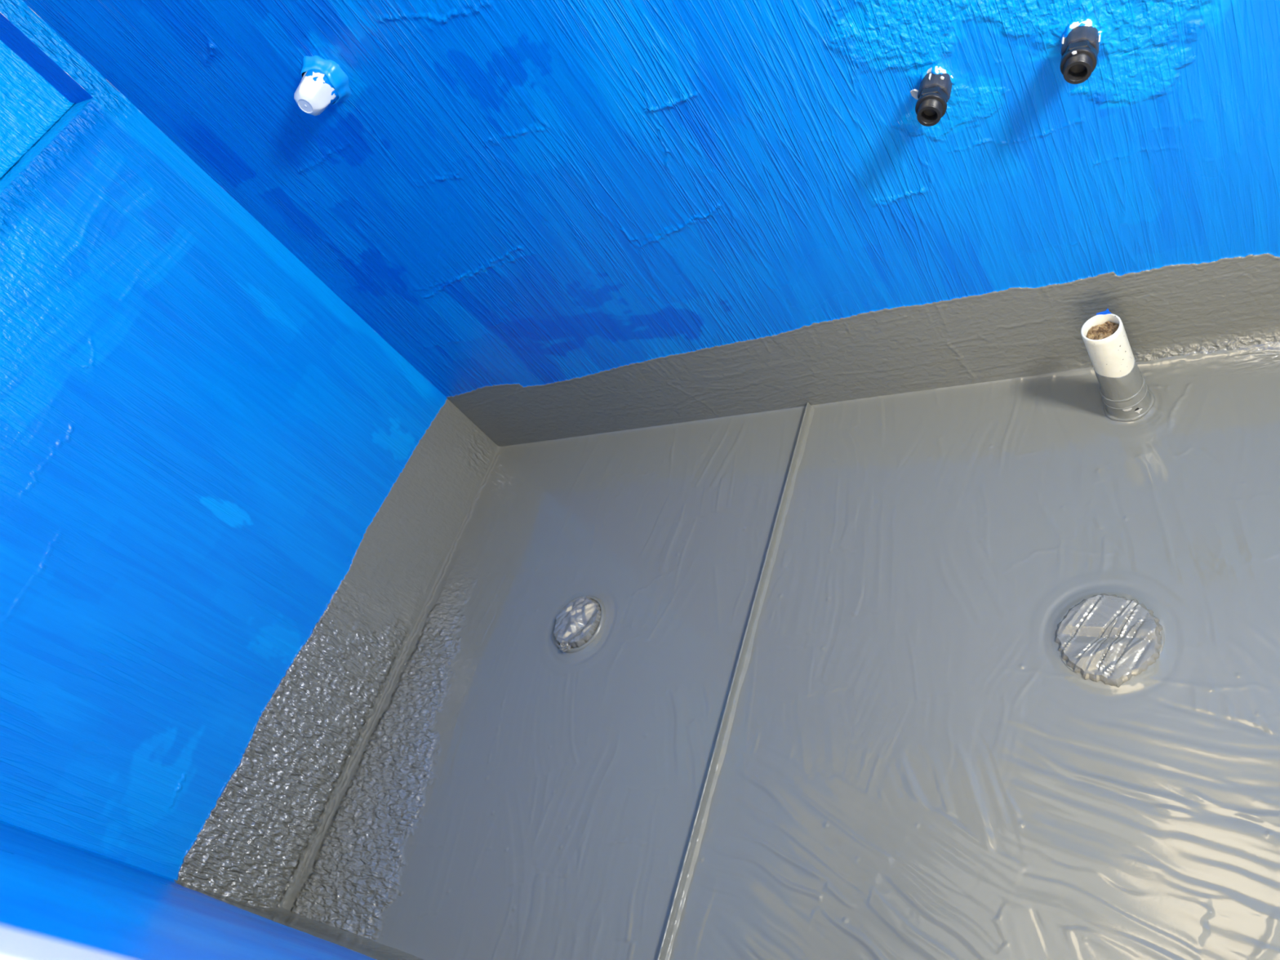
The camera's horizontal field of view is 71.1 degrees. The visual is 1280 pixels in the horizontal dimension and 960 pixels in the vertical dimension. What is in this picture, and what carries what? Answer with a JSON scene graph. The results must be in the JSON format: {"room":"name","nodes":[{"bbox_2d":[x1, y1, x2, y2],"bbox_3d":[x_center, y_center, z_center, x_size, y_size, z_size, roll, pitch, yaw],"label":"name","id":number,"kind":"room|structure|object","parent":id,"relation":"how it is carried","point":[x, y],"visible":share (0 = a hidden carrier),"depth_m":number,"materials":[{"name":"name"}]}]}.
{"room":"unfinished bathroom","nodes":[
{"label":"unfinished bathroom","id":0,"kind":"room"},
{"bbox_2d":[0,820,424,959],"bbox_3d":[-0.392,0.023,0.113,2.300,2.450,0.150,-5,52,37],"label":"wall","id":1,"kind":"structure","parent":0,"point":[51,887],"depth_m":0.63,"materials":[{"name":"blue paint"}]},
{"bbox_2d":[0,925,131,959],"bbox_3d":[0.083,0.055,-0.048,0.778,2.110,0.048,-5,52,37],"label":"trim","id":2,"kind":"structure","parent":1,"relation":"attached to","point":[15,944],"depth_m":0.24,"materials":[{"name":"white paint"}]},
{"bbox_2d":[0,0,497,907],"bbox_3d":[-1.163,-0.339,1.094,0.072,2.450,1.050,-5,52,37],"label":"wall","id":3,"kind":"structure","parent":0,"point":[231,508],"depth_m":1.50,"materials":[{"name":"blue paint"}]},
{"bbox_2d":[22,0,1279,446],"bbox_3d":[-0.073,-0.848,0.630,2.300,2.450,0.012,-5,52,37],"label":"wall","id":4,"kind":"structure","parent":0,"point":[570,218],"depth_m":1.26,"materials":[{"name":"blue paint"}]},
{"bbox_2d":[293,55,351,115],"bbox_3d":[-0.470,-0.564,1.301,0.088,0.088,0.069,-5,52,37],"label":"plug","id":5,"kind":"object","parent":4,"relation":"attached to","point":[323,84],"visible":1,"depth_m":1.29,"materials":[{"name":"white plastic"}]},
{"bbox_2d":[910,65,955,126],"bbox_3d":[0.332,-0.437,1.023,0.050,0.044,0.069,-5,52,37],"label":"pipe","id":6,"kind":"object","parent":4,"relation":"attached to","point":[933,95],"visible":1,"depth_m":1.01,"materials":[{"name":"black plastic"}]},
{"bbox_2d":[1059,18,1102,84],"bbox_3d":[0.458,-0.445,0.933,0.044,0.044,0.067,-5,52,37],"label":"pipe","id":7,"kind":"object","parent":4,"relation":"attached to","point":[1081,42],"visible":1,"depth_m":0.92,"materials":[{"name":"black plastic"}]},
{"bbox_2d":[282,341,1279,959],"bbox_3d":[0.418,0.274,1.141,2.300,0.020,1.060,-5,52,37],"label":"floor","id":8,"kind":"structure","parent":0,"point":[914,766],"depth_m":1.25,"materials":[{"name":"grey paint"}]},
{"bbox_2d":[553,595,605,653],"bbox_3d":[-0.114,0.254,1.599,0.116,0.027,0.118,-5,52,37],"label":"drain","id":9,"kind":"object","parent":8,"relation":"on","point":[575,626],"visible":1,"depth_m":1.59,"materials":[{"name":"plastic"}]},
{"bbox_2d":[657,402,814,959],"bbox_3d":[0.153,0.288,1.351,0.013,0.016,1.031,-5,52,37],"label":"seam","id":10,"kind":"object","parent":8,"relation":"on","point":[721,745],"depth_m":1.32,"materials":[{"name":"grey paint"}]},
{"bbox_2d":[1054,593,1164,687],"bbox_3d":[0.567,0.190,1.087,0.120,0.019,0.124,-5,52,37],"label":"drain","id":11,"kind":"object","parent":8,"relation":"on","point":[1112,639],"visible":1,"depth_m":1.08,"materials":[{"name":"plastic"}]},
{"bbox_2d":[1080,308,1155,421],"bbox_3d":[0.642,-0.155,1.211,0.066,0.173,0.066,-6,51,39],"label":"drain pipe","id":12,"kind":"object","parent":8,"relation":"on","point":[1126,395],"visible":1,"depth_m":1.19,"materials":[{"name":"white plastic"}]}
]}

